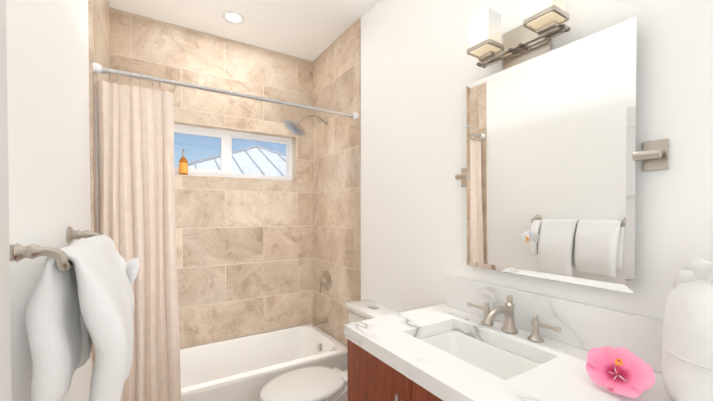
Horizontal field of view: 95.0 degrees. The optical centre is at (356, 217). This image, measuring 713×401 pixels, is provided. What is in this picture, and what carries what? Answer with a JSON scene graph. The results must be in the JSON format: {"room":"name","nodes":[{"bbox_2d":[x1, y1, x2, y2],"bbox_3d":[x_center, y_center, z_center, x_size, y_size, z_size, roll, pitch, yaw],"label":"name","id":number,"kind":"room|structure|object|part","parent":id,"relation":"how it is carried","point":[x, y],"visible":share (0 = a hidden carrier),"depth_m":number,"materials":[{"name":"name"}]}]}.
{"room":"bathroom","nodes":[
{"label":"bathroom","id":0,"kind":"room"},
{"bbox_2d":[6,0,91,400],"bbox_3d":[-0.854,-0.016,0.774,0.120,2.820,3.755,0,1,-32],"label":"wall","id":1,"kind":"structure","parent":0,"point":[48,117],"depth_m":0.90,"materials":[{"name":"white paint"}]},
{"bbox_2d":[0,0,11,400],"bbox_3d":[-0.312,0.371,0.144,0.120,2.040,0.761,0,1,-32],"label":"door leaf","id":2,"kind":"structure","parent":1,"relation":"in","point":[5,360],"depth_m":0.46,"materials":[{"name":"white paint"}]},
{"bbox_2d":[9,226,138,400],"bbox_3d":[-0.768,0.273,0.954,0.209,0.476,0.685,0,1,-32],"label":"towel rail","id":3,"kind":"object","parent":1,"relation":"attached to","point":[81,301],"visible":0.96,"depth_m":0.74,"materials":[{"name":"white fabric"}]},
{"bbox_2d":[88,0,109,370],"bbox_3d":[-1.492,-0.031,1.923,0.012,2.820,0.810,0,1,-32],"label":"wall tile","id":4,"kind":"structure","parent":1,"relation":"attached to","point":[99,28],"depth_m":1.64,"materials":[{"name":"beige tile"}]},
{"bbox_2d":[109,7,312,348],"bbox_3d":[-1.097,-0.042,2.741,1.548,2.820,0.160,0,1,-32],"label":"tiled wall","id":5,"kind":"structure","parent":0,"point":[244,248],"depth_m":2.69,"materials":[{"name":"tile"}]},
{"bbox_2d":[174,121,295,180],"bbox_3d":[-1.085,-0.530,2.735,1.170,0.404,0.152,0,1,-32],"label":"window","id":6,"kind":"structure","parent":5,"relation":"in","point":[226,137],"depth_m":2.75,"materials":[{"name":"white"}]},
{"bbox_2d":[174,174,295,181],"bbox_3d":[-1.071,-0.325,2.717,1.170,0.006,0.102,0,1,-32],"label":"window sill","id":7,"kind":"structure","parent":5,"relation":"attached to","point":[231,177],"depth_m":2.68,"materials":[{"name":"stone"}]},
{"bbox_2d":[179,149,187,174],"bbox_3d":[-1.348,-0.426,2.544,0.061,0.199,0.061,0,1,-32],"label":"soap bottle","id":8,"kind":"object","parent":7,"relation":"on","point":[183,165],"visible":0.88,"depth_m":2.52,"materials":[{"name":"orange plastic"}]},
{"bbox_2d":[108,0,379,60],"bbox_3d":[-0.146,-1.482,1.196,1.788,0.100,3.755,0,1,-32],"label":"ceiling","id":9,"kind":"structure","parent":0,"point":[311,30],"depth_m":2.38,"materials":[{"name":"white paint"}]},
{"bbox_2d":[222,11,244,23],"bbox_3d":[-0.889,-1.443,2.362,0.156,0.008,0.156,0,1,-32],"label":"recessed light","id":10,"kind":"object","parent":9,"relation":"in","point":[233,17],"visible":1,"depth_m":2.36,"materials":[{"name":"white plastic"}]},
{"bbox_2d":[361,0,712,319],"bbox_3d":[0.561,-0.028,1.657,0.120,2.820,3.755,0,1,-32],"label":"wall","id":11,"kind":"structure","parent":0,"point":[420,69],"depth_m":1.61,"materials":[{"name":"white paint"}]},
{"bbox_2d":[313,18,360,346],"bbox_3d":[-0.189,-0.042,2.736,0.012,2.820,0.810,0,1,-32],"label":"wall tile","id":12,"kind":"structure","parent":11,"relation":"attached to","point":[337,175],"depth_m":2.66,"materials":[{"name":"beige tile"}]},
{"bbox_2d":[92,62,358,400],"bbox_3d":[-0.647,0.277,2.023,1.524,2.082,0.066,0,1,-32],"label":"shower curtain","id":13,"kind":"object","parent":12,"relation":"attached to","point":[135,181],"visible":0.85,"depth_m":1.72,"materials":[{"name":"beige fabric"}]},
{"bbox_3d":[-1.276,-0.732,1.612,0.036,0.054,0.054,0,1,-32],"label":"rod","id":14,"kind":"part","parent":13,"relation":"part of","materials":[{"name":"white plastic"}]},
{"bbox_3d":[-0.645,-0.737,2.006,1.484,0.025,0.025,0,1,-32],"label":"rod","id":15,"kind":"part","parent":13,"relation":"part of","materials":[{"name":"silver metal"}]},
{"bbox_3d":[-0.013,-0.743,2.400,0.036,0.054,0.054,0,1,-32],"label":"rod","id":16,"kind":"part","parent":13,"relation":"part of","materials":[{"name":"white plastic"}]},
{"bbox_2d":[284,114,327,136],"bbox_3d":[-0.418,-0.769,2.725,0.378,0.195,0.196,0,1,-32],"label":"shower head","id":17,"kind":"object","parent":12,"relation":"attached to","point":[294,127],"visible":1,"depth_m":2.68},
{"bbox_3d":[-0.375,-0.824,2.751,0.246,0.086,0.018,0,1,-32],"label":"arm","id":18,"kind":"part","parent":17,"relation":"part of"},
{"bbox_2d":[310,317,327,326],"bbox_3d":[-0.323,0.897,2.806,0.154,0.086,0.060,0,1,-32],"label":"tub spout","id":19,"kind":"object","parent":12,"relation":"attached to","point":[314,322],"visible":1,"depth_m":2.79,"materials":[{"name":"silver metal"}]},
{"bbox_2d":[319,271,330,292],"bbox_3d":[-0.290,0.559,2.822,0.077,0.184,0.170,0,1,-32],"label":"trim","id":20,"kind":"structure","parent":12,"relation":"attached to","point":[325,280],"depth_m":2.80,"materials":[{"name":"silver metal"}]},
{"bbox_2d":[467,0,569,69],"bbox_3d":[0.625,-0.735,1.284,0.148,0.225,0.363,0,1,-32],"label":"light","id":21,"kind":"object","parent":11,"relation":"attached to","point":[536,31],"visible":0.96,"depth_m":1.32,"materials":[{"name":"silver metal"}]},
{"bbox_3d":[0.544,-0.774,1.380,0.092,0.150,0.092,0,1,-32],"label":"lamp shade","id":22,"kind":"part","parent":21,"relation":"part of","materials":[{"name":"white glass"}]},
{"bbox_3d":[0.568,-0.682,1.396,0.068,0.014,0.068,0,1,-32],"label":"holder plate","id":23,"kind":"part","parent":21,"relation":"part of","materials":[{"name":"silver metal"}]},
{"bbox_3d":[0.676,-0.771,1.168,0.092,0.150,0.092,0,1,-32],"label":"lamp shade","id":24,"kind":"part","parent":21,"relation":"part of","materials":[{"name":"white glass"}]},
{"bbox_3d":[0.700,-0.679,1.184,0.068,0.014,0.068,0,1,-32],"label":"holder plate","id":25,"kind":"part","parent":21,"relation":"part of","materials":[{"name":"silver metal"}]},
{"bbox_2d":[444,275,662,374],"bbox_3d":[0.946,0.385,0.906,0.020,0.154,1.816,0,1,-32],"label":"backsplash","id":26,"kind":"structure","parent":11,"relation":"attached to","point":[587,326],"depth_m":1.13,"materials":[{"name":"white stone"}]},
{"bbox_2d":[455,16,668,293],"bbox_3d":[0.694,-0.190,1.269,0.056,0.841,0.760,0,1,-32],"label":"mirror","id":27,"kind":"object","parent":11,"relation":"attached to","point":[547,176],"visible":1,"depth_m":1.17,"materials":[{"name":"clear glass"}]},
{"bbox_3d":[0.530,-0.194,1.579,0.006,0.090,0.060,0,1,-32],"label":"bracket plate","id":28,"kind":"part","parent":27,"relation":"part of","materials":[{"name":"silver metal"}]},
{"bbox_3d":[0.900,-0.186,0.985,0.006,0.090,0.060,0,1,-32],"label":"bracket plate","id":29,"kind":"part","parent":27,"relation":"part of","materials":[{"name":"silver metal"}]},
{"bbox_3d":[-0.146,1.438,1.235,1.788,0.100,3.755,0,1,-32],"label":"floor","id":30,"kind":"structure","parent":0,"visible":0},
{"bbox_2d":[180,323,347,400],"bbox_3d":[-0.860,1.188,2.376,1.518,0.370,0.732,0,1,-32],"label":"bathtub","id":31,"kind":"object","parent":30,"relation":"on","point":[246,368],"visible":0.54,"depth_m":2.55,"materials":[{"name":"white ceramic"}]},
{"bbox_2d":[259,299,399,400],"bbox_3d":[-0.163,0.978,1.940,0.816,0.802,0.400,0,1,-32],"label":"toilet","id":32,"kind":"object","parent":30,"relation":"on","point":[317,383],"visible":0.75,"depth_m":1.86,"materials":[{"name":"white ceramic"}]},
{"bbox_3d":[-0.310,0.976,1.849,0.465,0.015,0.365,0,1,-32],"label":"seat","id":33,"kind":"part","parent":32,"relation":"part of","materials":[{"name":"white ceramic"}]},
{"bbox_3d":[-0.310,0.948,1.848,0.465,0.036,0.365,0,1,-32],"label":"lid","id":34,"kind":"part","parent":32,"relation":"part of","materials":[{"name":"white ceramic"}]},
{"bbox_3d":[-0.262,1.182,1.881,0.582,0.395,0.370,0,1,-32],"label":"bowl","id":35,"kind":"part","parent":32,"relation":"part of","materials":[{"name":"white ceramic"}]},
{"bbox_3d":[0.109,0.819,2.108,0.174,0.395,0.380,0,1,-32],"label":"tank","id":36,"kind":"part","parent":32,"relation":"part of","materials":[{"name":"white ceramic"}]},
{"bbox_3d":[0.103,0.601,2.101,0.189,0.038,0.400,0,1,-32],"label":"tank lid","id":37,"kind":"part","parent":32,"relation":"part of","materials":[{"name":"white ceramic"}]},
{"bbox_2d":[344,335,451,400],"bbox_3d":[0.683,0.954,0.755,0.632,0.880,1.826,0,1,-32],"label":"bathroom vanity","id":38,"kind":"object","parent":30,"relation":"on","point":[370,377],"depth_m":1.19,"materials":[{"name":"brown wood"}]},
{"bbox_2d":[344,304,672,400],"bbox_3d":[0.690,0.489,0.765,0.604,0.050,1.846,0,1,-32],"label":"countertop","id":39,"kind":"structure","parent":38,"relation":"on","point":[561,374],"depth_m":1.04,"materials":[{"name":"white stone"}]},
{"bbox_2d":[420,327,539,374],"bbox_3d":[0.429,0.574,1.197,0.335,0.156,0.490,0,1,-32],"label":"sink","id":40,"kind":"object","parent":39,"relation":"in","point":[498,358],"depth_m":1.32,"materials":[{"name":"white ceramic"}]},
{"bbox_2d":[464,291,563,342],"bbox_3d":[0.561,0.385,1.276,0.185,0.145,0.400,0,1,-32],"label":"faucet","id":41,"kind":"object","parent":39,"relation":"on","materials":[{"name":"silver metal"}]},
{"bbox_2d":[585,346,654,397],"bbox_3d":[0.705,0.408,0.880,0.145,0.058,0.147,-37,33,-22],"label":"flower","id":42,"kind":"object","parent":39,"relation":"on","point":[635,372],"visible":0.98,"depth_m":0.89,"materials":[{"name":"pink plant"}]},
{"bbox_2d":[661,257,712,400],"bbox_3d":[0.876,0.269,0.776,0.220,0.388,0.218,0,1,-32],"label":"bundle","id":43,"kind":"object","parent":39,"relation":"on","point":[687,354],"visible":1,"depth_m":0.77,"materials":[{"name":"white fabric"}]},
{"label":"outside","id":44,"kind":"structure","parent":0,"visible":0},
{"bbox_2d":[188,148,285,176],"bbox_3d":[-2.984,-0.749,9.295,9.788,2.282,10.894,0,1,-32],"label":"roof","id":45,"kind":"structure","parent":44,"point":[247,162],"depth_m":7.35,"materials":[{"name":"silver metal"}]},
{"bbox_2d":[174,145,285,175],"bbox_3d":[-1.393,-0.733,6.742,9.839,2.349,4.945,0,1,-32],"label":"ribs","id":46,"kind":"structure","parent":45,"relation":"on","point":[246,152],"depth_m":7.37,"materials":[{"name":"grey"}]}
]}

